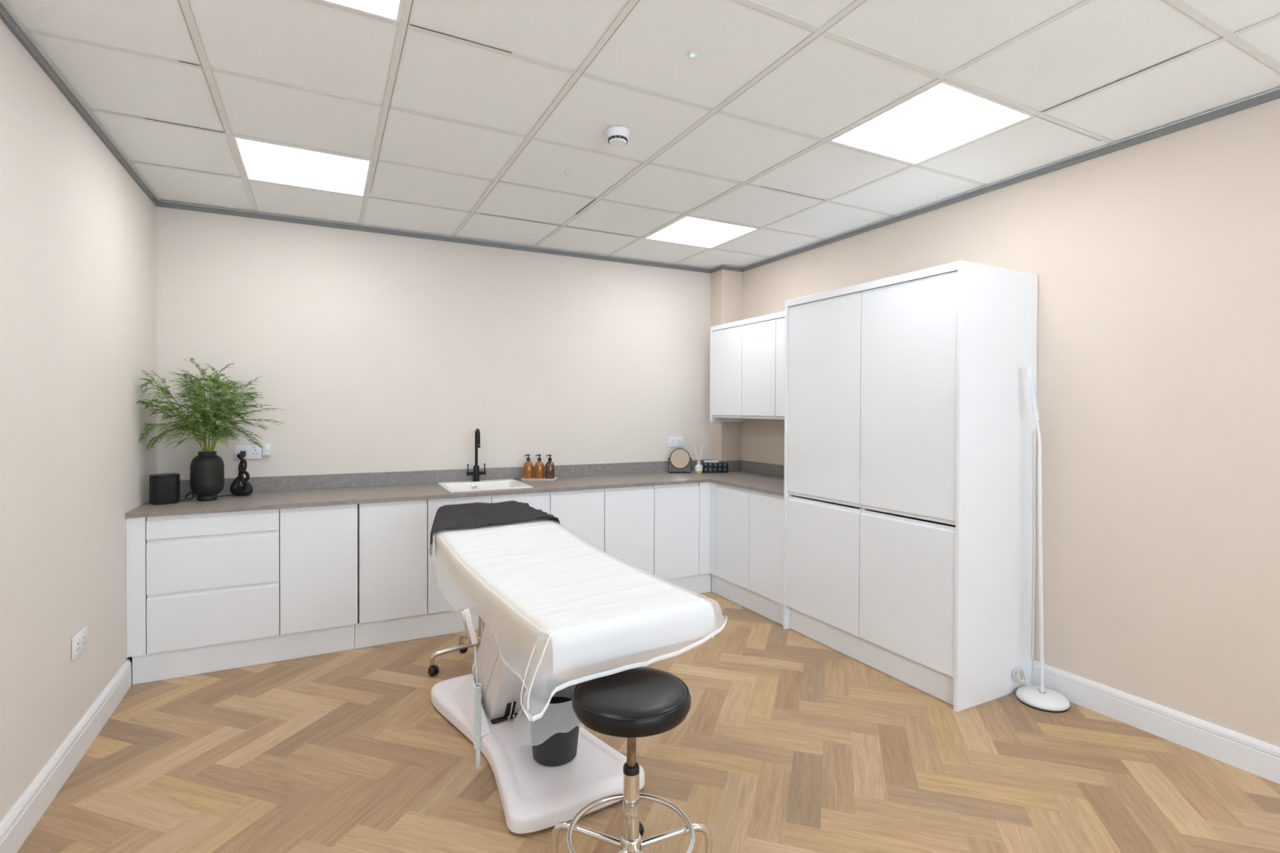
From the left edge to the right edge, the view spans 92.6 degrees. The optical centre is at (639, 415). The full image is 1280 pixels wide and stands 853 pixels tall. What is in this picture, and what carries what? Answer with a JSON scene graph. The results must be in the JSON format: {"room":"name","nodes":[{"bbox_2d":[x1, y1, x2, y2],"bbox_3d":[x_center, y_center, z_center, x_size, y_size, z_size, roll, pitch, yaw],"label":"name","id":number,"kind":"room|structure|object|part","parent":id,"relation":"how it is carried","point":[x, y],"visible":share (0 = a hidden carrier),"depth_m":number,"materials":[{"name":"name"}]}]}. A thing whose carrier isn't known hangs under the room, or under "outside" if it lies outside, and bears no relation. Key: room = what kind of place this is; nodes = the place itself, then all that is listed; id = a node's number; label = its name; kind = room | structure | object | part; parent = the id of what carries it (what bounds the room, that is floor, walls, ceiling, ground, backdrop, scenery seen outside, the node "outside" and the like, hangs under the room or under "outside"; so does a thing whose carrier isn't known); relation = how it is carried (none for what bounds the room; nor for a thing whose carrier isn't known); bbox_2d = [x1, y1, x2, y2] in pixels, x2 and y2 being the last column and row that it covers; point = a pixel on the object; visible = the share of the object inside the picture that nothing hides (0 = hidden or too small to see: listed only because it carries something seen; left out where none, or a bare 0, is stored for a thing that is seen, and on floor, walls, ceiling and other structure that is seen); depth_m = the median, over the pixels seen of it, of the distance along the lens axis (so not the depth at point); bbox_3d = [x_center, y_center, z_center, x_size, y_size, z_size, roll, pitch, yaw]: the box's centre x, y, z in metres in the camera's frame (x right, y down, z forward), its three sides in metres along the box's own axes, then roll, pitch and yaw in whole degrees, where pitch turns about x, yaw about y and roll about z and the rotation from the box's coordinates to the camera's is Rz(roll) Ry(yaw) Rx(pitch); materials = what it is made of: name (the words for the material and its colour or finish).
{"room":"examination room","nodes":[
{"label":"examination room","id":0,"kind":"room"},
{"bbox_2d":[0,18,156,823],"bbox_3d":[-1.589,0.026,1.029,0.120,2.730,6.100,0,1,-27],"label":"wall","id":1,"kind":"structure","parent":0,"point":[78,326],"depth_m":2.29,"materials":[{"name":"paint"}]},
{"bbox_2d":[0,659,131,852],"bbox_3d":[-1.351,1.328,0.725,0.018,0.133,5.312,0,1,-27],"label":"baseboard","id":2,"kind":"structure","parent":1,"relation":"attached to","point":[23,817],"depth_m":2.25,"materials":[{"name":"white wood"}]},
{"bbox_2d":[71,626,87,660],"bbox_3d":[-2.256,0.918,2.463,0.013,0.086,0.146,0,1,-27],"label":"double socket","id":3,"kind":"object","parent":1,"relation":"attached to","point":[79,642],"visible":1,"depth_m":2.45,"materials":[{"name":"plastic"}]},
{"bbox_2d":[0,0,159,206],"bbox_3d":[-1.486,-1.222,0.985,0.024,0.032,5.955,0,1,-27],"label":"trim","id":4,"kind":"structure","parent":1,"relation":"attached to","point":[9,19],"depth_m":2.32,"materials":[{"name":"grey metal"}]},
{"bbox_2d":[155,206,711,616],"bbox_3d":[-1.163,-0.009,4.563,3.893,2.730,0.220,0,1,-27],"label":"wall","id":5,"kind":"structure","parent":0,"point":[379,353],"depth_m":4.29,"materials":[{"name":"paint"}]},
{"bbox_2d":[234,444,262,459],"bbox_3d":[-2.457,0.231,3.836,0.146,0.086,0.013,0,1,-26],"label":"double socket","id":6,"kind":"object","parent":5,"relation":"attached to","point":[252,451],"visible":0.94,"depth_m":3.84,"materials":[{"name":"plastic"}]},
{"bbox_2d":[240,450,246,457],"bbox_3d":[-2.469,0.241,3.802,0.028,0.035,0.057,0,1,-27],"label":"plug","id":7,"kind":"object","parent":6,"relation":"attached to","point":[244,452],"visible":0.71,"depth_m":3.78,"materials":[{"name":"black plastic"}]},
{"bbox_2d":[262,444,270,455],"bbox_3d":[-2.366,0.218,3.870,0.042,0.072,0.032,0,1,-26],"label":"plug adapter","id":8,"kind":"object","parent":6,"relation":"attached to","point":[266,450],"visible":1,"depth_m":3.86,"materials":[{"name":"plastic"}]},
{"bbox_2d":[158,200,711,273],"bbox_3d":[-1.113,-1.256,4.478,3.880,0.032,0.024,0,1,-26],"label":"trim","id":9,"kind":"structure","parent":5,"relation":"attached to","point":[161,203],"depth_m":4.22,"materials":[{"name":"grey metal"}]},
{"bbox_2d":[667,436,683,447],"bbox_3d":[0.303,0.226,5.203,0.146,0.086,0.013,0,1,-26],"label":"double socket","id":10,"kind":"object","parent":5,"relation":"attached to","point":[673,442],"visible":1,"depth_m":5.20,"materials":[{"name":"plastic"}]},
{"bbox_2d":[710,265,723,272],"bbox_3d":[0.656,-1.257,5.254,0.024,0.032,0.174,0,1,-27],"label":"trim","id":11,"kind":"structure","parent":5,"relation":"attached to","point":[720,267],"depth_m":5.25,"materials":[{"name":"grey metal"}]},
{"bbox_2d":[430,500,559,555],"bbox_3d":[-0.826,0.565,3.202,0.660,0.160,0.540,0,1,-32],"label":"towel","id":12,"kind":"object","parent":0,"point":[471,514],"visible":1,"depth_m":3.15,"materials":[{"name":"fabric"}]},
{"bbox_2d":[3,0,1279,268],"bbox_3d":[0.321,-1.250,1.926,4.100,0.018,5.960,0,1,-27],"label":"ceiling","id":13,"kind":"structure","parent":0,"point":[469,117],"depth_m":2.36,"materials":[{"name":"tile"}]},
{"bbox_2d":[232,136,371,196],"bbox_3d":[-1.715,-1.266,3.145,0.576,0.012,0.576,0,1,-27],"label":"recessed light","id":14,"kind":"object","parent":13,"relation":"in","point":[261,161],"visible":1,"depth_m":3.12,"materials":[{"name":"plastic"}]},
{"bbox_2d":[318,0,404,22],"bbox_3d":[-0.885,-1.246,1.548,0.576,0.012,0.576,0,1,-27],"label":"recessed light","id":15,"kind":"object","parent":13,"relation":"in","point":[391,10],"visible":1,"depth_m":1.86,"materials":[{"name":"plastic"}]},
{"bbox_2d":[329,0,399,18],"bbox_3d":[-0.885,-1.246,1.548,0.554,0.006,0.554,0,1,-27],"label":"diffuser","id":16,"kind":"object","parent":15,"relation":"attached to","point":[385,9],"depth_m":1.86,"materials":[{"name":"white plastic"}]},
{"bbox_2d":[605,125,629,146],"bbox_3d":[-0.098,-1.223,2.689,0.104,0.054,0.104,0,1,-27],"label":"smoke detector","id":17,"kind":"object","parent":13,"relation":"attached to","point":[617,135],"visible":1,"depth_m":2.66,"materials":[{"name":"plastic"}]},
{"bbox_2d":[687,51,697,57],"bbox_3d":[0.180,-1.242,2.109,0.034,0.007,0.034,0,1,-27],"label":"recessed light","id":18,"kind":"object","parent":13,"relation":"in","point":[692,54],"visible":1,"depth_m":2.10,"materials":[{"name":"plastic"}]},
{"bbox_2d":[644,215,758,248],"bbox_3d":[0.415,-1.269,4.251,0.576,0.012,0.576,0,1,-27],"label":"recessed light","id":19,"kind":"object","parent":13,"relation":"in","point":[687,230],"visible":0.97,"depth_m":4.23,"materials":[{"name":"plastic"}]},
{"bbox_2d":[828,80,1034,164],"bbox_3d":[1.245,-1.249,2.654,0.576,0.012,0.576,0,1,-27],"label":"recessed light","id":20,"kind":"object","parent":13,"relation":"in","point":[944,117],"visible":1,"depth_m":2.62,"materials":[{"name":"plastic"}]},
{"bbox_2d":[17,573,1279,852],"bbox_3d":[0.310,1.389,1.954,4.100,0.001,5.960,0,1,-27],"label":"floor","id":21,"kind":"structure","parent":0,"point":[787,741],"depth_m":2.38,"materials":[{"name":"wood"}]},
{"bbox_2d":[132,624,354,684],"bbox_3d":[-2.119,1.290,3.332,1.020,0.148,0.016,0,1,-27],"label":"board","id":22,"kind":"object","parent":21,"relation":"on","point":[148,668],"visible":1,"depth_m":3.30,"materials":[{"name":"white wood"}]},
{"bbox_2d":[125,516,146,657],"bbox_3d":[-2.546,0.865,3.089,0.077,0.700,0.018,0,1,-27],"label":"filler panel","id":23,"kind":"object","parent":22,"relation":"attached to","point":[135,527],"visible":1,"depth_m":3.08,"materials":[{"name":"white laminate"}]},
{"bbox_2d":[146,508,279,653],"bbox_3d":[-2.370,0.861,3.473,0.582,0.698,0.540,0,1,-27],"label":"drawer unit","id":24,"kind":"object","parent":22,"relation":"on","point":[212,578],"visible":0.86,"depth_m":3.23,"materials":[{"name":"white laminate"}]},
{"bbox_3d":[-2.250,0.774,3.241,0.580,0.278,0.019,0,1,-27],"label":"drawer","id":25,"kind":"part","parent":24,"relation":"part of","materials":[{"name":"white laminate"}]},
{"bbox_3d":[-2.249,0.574,3.239,0.580,0.115,0.019,0,1,-27],"label":"drawer","id":26,"kind":"part","parent":24,"relation":"part of","materials":[{"name":"white laminate"}]},
{"bbox_3d":[-2.251,1.064,3.244,0.580,0.297,0.019,0,1,-27],"label":"drawer","id":27,"kind":"part","parent":24,"relation":"part of","materials":[{"name":"white laminate"}]},
{"bbox_2d":[280,503,357,635],"bbox_3d":[-1.937,0.860,3.699,0.390,0.698,0.540,0,1,-27],"label":"base cabinet","id":28,"kind":"object","parent":22,"relation":"on","point":[318,544],"visible":0.87,"depth_m":3.46,"materials":[{"name":"white laminate"}]},
{"bbox_2d":[427,579,484,676],"bbox_3d":[-0.883,1.119,3.323,0.512,0.499,0.522,0,1,-27],"label":"stool","id":29,"kind":"object","parent":21,"relation":"on","point":[433,669],"visible":0.42,"depth_m":3.27,"materials":[{"name":"silver metal"}]},
{"bbox_3d":[-0.994,1.272,3.270,0.249,0.095,0.027,0,1,-23],"label":"leg","id":30,"kind":"part","parent":29,"relation":"part of","materials":[{"name":"metal"}]},
{"bbox_3d":[-0.860,0.895,3.323,0.300,0.050,0.300,0,1,-27],"label":"seat","id":31,"kind":"part","parent":29,"relation":"part of","materials":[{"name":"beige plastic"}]},
{"bbox_3d":[-0.957,1.271,3.435,0.027,0.095,0.249,0,1,-41],"label":"leg","id":32,"kind":"part","parent":29,"relation":"part of","materials":[{"name":"metal"}]},
{"bbox_3d":[-0.848,1.274,3.183,0.027,0.095,0.249,0,1,-6],"label":"leg","id":33,"kind":"part","parent":29,"relation":"part of","materials":[{"name":"metal"}]},
{"bbox_2d":[355,573,711,648],"bbox_3d":[-0.559,1.288,4.142,2.492,0.148,0.016,0,1,-27],"label":"board","id":34,"kind":"object","parent":21,"relation":"on","point":[367,634],"visible":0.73,"depth_m":3.74,"materials":[{"name":"white laminate"}]},
{"bbox_2d":[357,487,491,623],"bbox_3d":[-1.415,0.860,3.970,0.769,0.698,0.540,0,1,-27],"label":"base cabinet","id":35,"kind":"object","parent":34,"relation":"on","point":[398,576],"visible":0.61,"depth_m":3.67,"materials":[{"name":"white laminate"}]},
{"bbox_3d":[-1.469,0.864,3.648,0.375,0.696,0.019,0,1,-27],"label":"door","id":36,"kind":"part","parent":35,"relation":"part of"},
{"bbox_3d":[-1.126,0.863,3.826,0.387,0.696,0.019,0,1,-27],"label":"door","id":37,"kind":"part","parent":35,"relation":"part of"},
{"bbox_2d":[475,486,604,553],"bbox_3d":[-0.722,0.859,4.330,0.787,0.698,0.540,0,1,-27],"label":"base cabinet","id":38,"kind":"object","parent":34,"relation":"on","point":[580,513],"visible":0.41,"depth_m":4.17,"materials":[{"name":"white laminate"}]},
{"bbox_2d":[124,471,783,518],"bbox_3d":[-0.710,0.501,3.916,4.098,0.024,1.505,0,1,-27],"label":"countertop","id":39,"kind":"structure","parent":38,"relation":"on","point":[260,500],"depth_m":3.90,"materials":[{"name":"laminate"}]},
{"bbox_2d":[149,473,180,505],"bbox_3d":[-2.631,0.406,3.383,0.114,0.160,0.126,1,1,36],"label":"smart speaker","id":40,"kind":"object","parent":39,"relation":"on","point":[164,488],"visible":1,"depth_m":3.34},
{"bbox_2d":[190,451,224,501],"bbox_3d":[-2.476,0.347,3.497,0.161,0.278,0.161,0,1,-27],"label":"vase","id":41,"kind":"object","parent":39,"relation":"on","point":[206,468],"visible":0.99,"depth_m":3.44,"materials":[{"name":"black ceramic"}]},
{"bbox_2d":[135,357,284,452],"bbox_3d":[-2.425,-0.044,3.512,0.684,0.542,0.537,0,1,-27],"label":"foliage","id":42,"kind":"object","parent":41,"relation":"in","point":[215,431],"visible":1,"depth_m":3.43,"materials":[{"name":"green plant"}]},
{"bbox_2d":[180,457,244,501],"bbox_3d":[-2.513,0.373,3.612,0.054,0.224,0.394,0,1,20],"label":"power cable","id":43,"kind":"object","parent":39,"relation":"on","point":[187,495],"visible":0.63,"depth_m":3.49,"materials":[{"name":"black plastic"}]},
{"bbox_2d":[230,453,253,495],"bbox_3d":[-2.390,0.356,3.665,0.126,0.255,0.058,0,1,-2],"label":"sculpture","id":44,"kind":"object","parent":39,"relation":"on","point":[236,489],"visible":1,"depth_m":3.65,"materials":[{"name":"black ceramic"}]},
{"bbox_2d":[179,459,709,495],"bbox_3d":[-1.127,0.435,4.494,3.892,0.092,0.016,0,1,-26],"label":"upstand","id":45,"kind":"object","parent":39,"relation":"on","point":[424,477],"visible":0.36,"depth_m":4.28,"materials":[{"name":"laminate"}]},
{"bbox_2d":[466,428,486,481],"bbox_3d":[-1.159,0.283,4.362,0.136,0.380,0.128,0,1,-27],"label":"tap","id":46,"kind":"object","parent":39,"relation":"on","point":[476,473],"visible":1,"depth_m":4.38,"materials":[{"name":"black metal"}]},
{"bbox_3d":[-1.158,0.234,4.355,0.021,0.281,0.111,0,1,-25],"label":"spout","id":47,"kind":"part","parent":46,"relation":"part of","materials":[{"name":"black metal"}]},
{"bbox_2d":[436,479,532,492],"bbox_3d":[-1.076,0.560,4.209,0.540,0.168,0.510,0,1,-27],"label":"sink","id":48,"kind":"object","parent":39,"relation":"in","point":[497,484],"visible":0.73,"depth_m":4.32,"materials":[{"name":"white ceramic"}]},
{"bbox_2d":[520,477,557,480],"bbox_3d":[-0.748,0.474,4.542,0.264,0.016,0.104,0,1,1],"label":"soap tray","id":49,"kind":"object","parent":39,"relation":"on","point":[522,478],"visible":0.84,"depth_m":4.50,"materials":[{"name":"ceramic"}]},
{"bbox_2d":[523,454,533,478],"bbox_3d":[-0.830,0.383,4.543,0.071,0.185,0.071,0,1,1],"label":"pump bottle","id":50,"kind":"object","parent":49,"relation":"on","point":[528,465],"visible":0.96,"depth_m":4.52,"materials":[{"name":"orange glass"}]},
{"bbox_2d":[534,454,544,478],"bbox_3d":[-0.748,0.383,4.541,0.071,0.185,0.071,0,1,1],"label":"pump bottle","id":51,"kind":"object","parent":49,"relation":"on","point":[539,466],"visible":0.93,"depth_m":4.51,"materials":[{"name":"orange glass"}]},
{"bbox_2d":[545,454,554,479],"bbox_3d":[-0.670,0.384,4.540,0.071,0.185,0.071,0,1,1],"label":"pump bottle","id":52,"kind":"object","parent":49,"relation":"on","point":[549,465],"visible":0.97,"depth_m":4.51,"materials":[{"name":"brown glass"}]},
{"bbox_2d":[667,448,692,473],"bbox_3d":[0.331,0.377,5.097,0.198,0.208,0.068,0,1,-1],"label":"mirror","id":53,"kind":"object","parent":39,"relation":"on","point":[679,458],"visible":1,"depth_m":5.07,"materials":[{"name":"beige mirror"}]},
{"bbox_2d":[670,448,689,467],"bbox_3d":[0.331,0.359,5.068,0.160,0.160,0.003,0,1,0],"label":"mirror glass","id":54,"kind":"object","parent":53,"relation":"attached to","point":[679,458],"depth_m":5.07,"materials":[{"name":"beige mirror"}]},
{"bbox_2d":[693,444,704,473],"bbox_3d":[0.485,0.358,5.060,0.084,0.248,0.063,0,1,20],"label":"reed diffuser","id":55,"kind":"object","parent":39,"relation":"on","point":[699,468],"visible":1,"depth_m":5.04,"materials":[{"name":"glass"}]},
{"bbox_2d":[695,462,702,466],"bbox_3d":[0.488,0.422,5.060,0.062,0.074,0.062,0,1,-27],"label":"glass bottle","id":56,"kind":"object","parent":55,"relation":"on","point":[698,464],"depth_m":5.04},
{"bbox_2d":[700,462,728,472],"bbox_3d":[0.612,0.440,5.144,0.252,0.084,0.074,0,1,-2],"label":"box","id":57,"kind":"object","parent":39,"relation":"on","point":[720,467],"visible":0.84,"depth_m":5.11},
{"bbox_2d":[703,460,718,462],"bbox_3d":[0.601,0.390,5.146,0.120,0.014,0.036,0,1,-1],"label":"paper packet","id":58,"kind":"object","parent":57,"relation":"on","point":[704,461],"visible":1,"depth_m":5.13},
{"bbox_2d":[709,459,740,471],"bbox_3d":[0.737,0.434,5.313,0.206,0.092,0.173,0,1,-27],"label":"upstand","id":59,"kind":"object","parent":39,"relation":"on","point":[733,465],"visible":0.55,"depth_m":5.25,"materials":[{"name":"stone"}]},
{"bbox_2d":[740,460,784,477],"bbox_3d":[1.158,0.442,4.745,0.016,0.092,1.256,0,1,-27],"label":"upstand","id":60,"kind":"object","parent":39,"relation":"on","point":[777,470],"visible":0.36,"depth_m":5.01,"materials":[{"name":"stone"}]},
{"bbox_3d":[-0.779,0.863,4.006,0.386,0.696,0.019,0,1,-27],"label":"door","id":61,"kind":"part","parent":38,"relation":"part of","materials":[{"name":"white laminate"}]},
{"bbox_3d":[-0.428,0.863,4.189,0.394,0.696,0.019,0,1,-27],"label":"door","id":62,"kind":"part","parent":38,"relation":"part of","materials":[{"name":"white laminate"}]},
{"bbox_2d":[604,482,699,580],"bbox_3d":[-0.022,0.858,4.693,0.784,0.698,0.540,0,1,-27],"label":"base cabinet","id":63,"kind":"object","parent":34,"relation":"on","point":[653,531],"visible":0.65,"depth_m":4.46,"materials":[{"name":"white laminate"}]},
{"bbox_3d":[-0.076,0.862,4.372,0.390,0.696,0.019,0,1,-27],"label":"door","id":64,"kind":"part","parent":63,"relation":"part of","materials":[{"name":"white laminate"}]},
{"bbox_3d":[0.273,0.862,4.553,0.387,0.696,0.019,0,1,-27],"label":"door","id":65,"kind":"part","parent":63,"relation":"part of","materials":[{"name":"white laminate"}]},
{"bbox_2d":[698,482,717,576],"bbox_3d":[0.517,0.862,4.632,0.112,0.700,0.102,0,1,-27],"label":"post","id":66,"kind":"object","parent":63,"relation":"attached to","point":[708,491],"visible":0.9,"depth_m":4.65,"materials":[{"name":"white laminate"}]},
{"bbox_2d":[431,520,701,833],"bbox_3d":[-0.476,0.948,2.646,0.610,0.860,1.790,0,1,-32],"label":"couch","id":67,"kind":"object","parent":21,"relation":"on","point":[535,797],"visible":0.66,"depth_m":2.33,"materials":[{"name":"plastic"}]},
{"bbox_2d":[460,608,478,644],"bbox_3d":[-0.618,0.765,2.215,0.061,0.130,0.022,0,1,-13],"label":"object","id":68,"kind":"object","parent":67,"relation":"hanging from","point":[466,615],"visible":1,"depth_m":2.21,"materials":[{"name":"plastic"}]},
{"bbox_2d":[473,646,482,770],"bbox_3d":[-0.591,1.077,2.231,0.028,0.488,0.118,0,1,-13],"label":"lead","id":69,"kind":"object","parent":67,"relation":"hanging from","point":[477,687],"visible":1,"depth_m":2.19,"materials":[{"name":"white plastic"}]},
{"bbox_3d":[-0.548,1.251,2.608,0.008,0.088,0.042,0,1,-32],"label":"piston rod","id":70,"kind":"part","parent":67,"relation":"part of","materials":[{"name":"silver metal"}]},
{"bbox_3d":[-0.506,1.037,2.700,0.320,0.542,0.604,0,1,-32],"label":"lift arm","id":71,"kind":"part","parent":67,"relation":"part of","materials":[{"name":"plastic"}]},
{"bbox_2d":[510,678,584,766],"bbox_3d":[-0.346,1.186,2.340,0.300,0.248,0.266,0,1,-27],"label":"waste bin","id":72,"kind":"object","parent":67,"relation":"on","point":[553,737],"visible":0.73,"depth_m":2.27,"materials":[{"name":"plastic"}]},
{"bbox_3d":[-0.472,0.625,2.645,0.604,0.214,1.790,0,1,-32],"label":"mattress","id":73,"kind":"part","parent":67,"relation":"part of","materials":[{"name":"plastic"}]},
{"bbox_2d":[431,518,715,677],"bbox_3d":[-0.375,0.638,2.488,0.596,0.195,1.434,0,1,-32],"label":"sheet","id":74,"kind":"object","parent":67,"relation":"on","point":[596,607],"visible":0.98,"depth_m":2.11,"materials":[{"name":"white paper"}]},
{"bbox_2d":[494,615,727,721],"bbox_3d":[-0.366,0.682,2.420,0.736,0.277,1.407,0,1,-32],"label":"cover","id":75,"kind":"object","parent":74,"relation":"on","point":[560,687],"visible":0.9,"depth_m":1.78,"materials":[{"name":"white"}]},
{"bbox_2d":[551,666,711,852],"bbox_3d":[-0.009,1.087,1.757,0.496,0.604,0.489,0,1,-27],"label":"stool","id":76,"kind":"object","parent":21,"relation":"on","point":[632,704],"visible":0.97,"depth_m":1.74,"materials":[{"name":"black leather"}]},
{"bbox_3d":[-0.159,1.276,1.811,0.230,0.114,0.021,0,1,19],"label":"leg","id":77,"kind":"part","parent":76,"relation":"part of","materials":[{"name":"silver metal"}]},
{"bbox_3d":[-0.109,1.278,1.654,0.021,0.114,0.230,1,1,37],"label":"leg","id":78,"kind":"part","parent":76,"relation":"part of","materials":[{"name":"silver metal"}]},
{"bbox_3d":[-0.025,0.972,1.763,0.027,0.234,0.027,0,1,-27],"label":"gas lift rod","id":79,"kind":"part","parent":76,"relation":"part of","materials":[{"name":"metal"}]},
{"bbox_3d":[-0.024,0.816,1.762,0.342,0.064,0.342,0,1,-27],"label":"seat","id":80,"kind":"part","parent":76,"relation":"part of","materials":[{"name":"black leather"}]},
{"bbox_3d":[0.055,1.279,1.652,0.021,0.114,0.230,0,1,-35],"label":"leg","id":81,"kind":"part","parent":76,"relation":"part of","materials":[{"name":"silver metal"}]},
{"bbox_3d":[0.107,1.278,1.808,0.230,0.114,0.021,0,1,-17],"label":"leg","id":82,"kind":"part","parent":76,"relation":"part of","materials":[{"name":"silver metal"}]},
{"bbox_2d":[711,574,782,625],"bbox_3d":[0.759,1.291,4.330,0.016,0.148,0.866,0,1,-27],"label":"board","id":83,"kind":"object","parent":21,"relation":"on","point":[772,610],"visible":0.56,"depth_m":4.30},
{"bbox_2d":[715,484,783,604],"bbox_3d":[0.990,0.865,4.387,0.540,0.698,0.764,0,1,-27],"label":"base cabinet","id":84,"kind":"object","parent":83,"relation":"on","point":[749,526],"visible":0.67,"depth_m":4.23,"materials":[{"name":"white laminate"}]},
{"bbox_3d":[0.674,0.865,4.430,0.019,0.696,0.395,0,1,-27],"label":"door","id":85,"kind":"part","parent":84,"relation":"part of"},
{"bbox_3d":[0.851,0.869,4.090,0.019,0.696,0.362,0,1,-27],"label":"door","id":86,"kind":"part","parent":84,"relation":"part of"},
{"bbox_2d":[782,300,790,629],"bbox_3d":[1.193,0.320,4.042,0.600,2.099,0.020,0,1,-27],"label":"end panel","id":87,"kind":"object","parent":21,"relation":"on","point":[786,610],"visible":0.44,"depth_m":3.90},
{"bbox_2d":[790,608,954,705],"bbox_3d":[1.243,1.303,3.406,0.016,0.148,1.172,0,1,-27],"label":"board","id":88,"kind":"object","parent":21,"relation":"on","point":[934,682],"visible":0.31,"depth_m":3.31,"materials":[{"name":"white laminate"}]},
{"bbox_2d":[786,291,862,636],"bbox_3d":[1.336,0.269,3.768,0.585,1.906,0.592,0,1,-27],"label":"tall cabinet","id":89,"kind":"object","parent":88,"relation":"on","point":[824,508],"visible":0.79,"depth_m":3.61,"materials":[{"name":"white laminate"}]},
{"bbox_3d":[1.082,0.870,3.644,0.019,0.704,0.590,0,1,-27],"label":"door","id":90,"kind":"part","parent":89,"relation":"part of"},
{"bbox_3d":[1.086,-0.087,3.634,0.019,1.192,0.590,0,1,-27],"label":"door","id":91,"kind":"part","parent":89,"relation":"part of","materials":[{"name":"white laminate"}]},
{"bbox_2d":[858,271,957,677],"bbox_3d":[1.606,0.276,3.247,0.585,1.906,0.576,0,1,-27],"label":"tall cabinet","id":92,"kind":"object","parent":88,"relation":"on","point":[909,329],"visible":0.7,"depth_m":3.08,"materials":[{"name":"white laminate"}]},
{"bbox_2d":[787,261,957,306],"bbox_3d":[1.473,-0.703,3.501,0.600,0.040,1.173,0,1,-27],"label":"panel","id":93,"kind":"object","parent":92,"relation":"on","point":[951,267],"visible":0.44,"depth_m":3.25,"materials":[{"name":"white laminate"}]},
{"bbox_3d":[1.353,0.877,3.123,0.019,0.704,0.574,0,1,-27],"label":"door","id":94,"kind":"part","parent":92,"relation":"part of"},
{"bbox_3d":[1.357,-0.081,3.113,0.019,1.192,0.574,0,1,-27],"label":"door","id":95,"kind":"part","parent":92,"relation":"part of","materials":[{"name":"white laminate"}]},
{"bbox_2d":[953,260,1037,711],"bbox_3d":[1.744,0.334,2.982,0.600,2.099,0.019,0,1,-27],"label":"end panel","id":96,"kind":"object","parent":21,"relation":"on","point":[997,306],"visible":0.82,"depth_m":2.96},
{"bbox_2d":[1015,367,1069,712],"bbox_3d":[1.947,0.575,2.945,0.218,1.620,0.218,0,1,-27],"label":"floor lamp","id":97,"kind":"object","parent":21,"relation":"on","point":[1046,700],"visible":0.99,"depth_m":2.94,"materials":[{"name":"metal"}]},
{"bbox_2d":[1013,668,1039,689],"bbox_3d":[1.901,1.296,3.003,0.083,0.071,0.102,0,1,-27],"label":"cable","id":98,"kind":"object","parent":97,"relation":"on","point":[1023,677],"visible":1,"depth_m":3.03,"materials":[{"name":"white plastic"}]},
{"bbox_2d":[1031,431,1035,660],"bbox_3d":[1.993,0.664,3.092,0.023,1.160,0.008,0,1,-44],"label":"lead","id":99,"kind":"object","parent":97,"relation":"hanging from","point":[1034,432],"visible":1,"depth_m":3.09,"materials":[{"name":"white plastic"}]},
{"bbox_2d":[710,269,742,461],"bbox_3d":[0.696,-0.011,5.431,0.207,2.730,0.394,0,1,-27],"label":"wall pillar","id":100,"kind":"structure","parent":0,"point":[726,285],"depth_m":5.26,"materials":[{"name":"beige paint"}]},
{"bbox_2d":[741,97,1279,746],"bbox_3d":[2.156,0.021,2.974,0.120,2.730,6.100,0,1,-27],"label":"wall","id":101,"kind":"structure","parent":0,"point":[1156,262],"depth_m":2.67,"materials":[{"name":"beige paint"}]},
{"bbox_2d":[723,265,742,271],"bbox_3d":[0.791,-1.256,5.229,0.193,0.032,0.024,0,1,-27],"label":"trim","id":102,"kind":"structure","parent":101,"relation":"attached to","point":[725,267],"depth_m":5.23,"materials":[{"name":"grey metal"}]},
{"bbox_2d":[710,319,777,422],"bbox_3d":[0.927,-0.338,4.839,0.336,0.801,0.826,0,1,-27],"label":"upper cabinet","id":103,"kind":"object","parent":101,"relation":"attached to","point":[744,357],"depth_m":4.73,"materials":[{"name":"white laminate"}]},
{"bbox_3d":[0.740,-0.343,5.198,0.336,0.801,0.016,0,1,-27],"label":"end panel","id":104,"kind":"part","parent":103,"relation":"part of","materials":[{"name":"white laminate"}]},
{"bbox_3d":[0.703,-0.339,4.938,0.019,0.720,0.405,0,1,-27],"label":"door","id":105,"kind":"part","parent":103,"relation":"part of","materials":[{"name":"white laminate"}]},
{"bbox_2d":[711,311,785,331],"bbox_3d":[1.028,-0.717,4.644,0.336,0.040,1.222,0,1,-27],"label":"panel","id":106,"kind":"object","parent":103,"relation":"on","point":[781,314],"visible":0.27,"depth_m":4.65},
{"bbox_3d":[0.890,-0.334,4.579,0.019,0.720,0.396,0,1,-27],"label":"door","id":107,"kind":"part","parent":103,"relation":"part of","materials":[{"name":"white laminate"}]},
{"bbox_2d":[775,317,785,419],"bbox_3d":[1.215,-0.330,4.289,0.328,0.720,0.409,0,1,-27],"label":"upper cabinet","id":108,"kind":"object","parent":101,"relation":"attached to","point":[780,322],"visible":0.19,"depth_m":4.35,"materials":[{"name":"white laminate"}]},
{"bbox_2d":[742,87,1279,271],"bbox_3d":[2.188,-1.225,2.753,0.024,0.032,5.706,0,1,-27],"label":"trim","id":109,"kind":"structure","parent":101,"relation":"attached to","point":[1274,94],"depth_m":2.98,"materials":[{"name":"grey metal"}]},
{"bbox_2d":[1031,660,1279,784],"bbox_3d":[2.751,1.335,1.684,0.018,0.133,3.232,0,1,-27],"label":"baseboard","id":110,"kind":"structure","parent":101,"relation":"attached to","point":[1256,757],"depth_m":2.61,"materials":[{"name":"white wood"}]}
]}

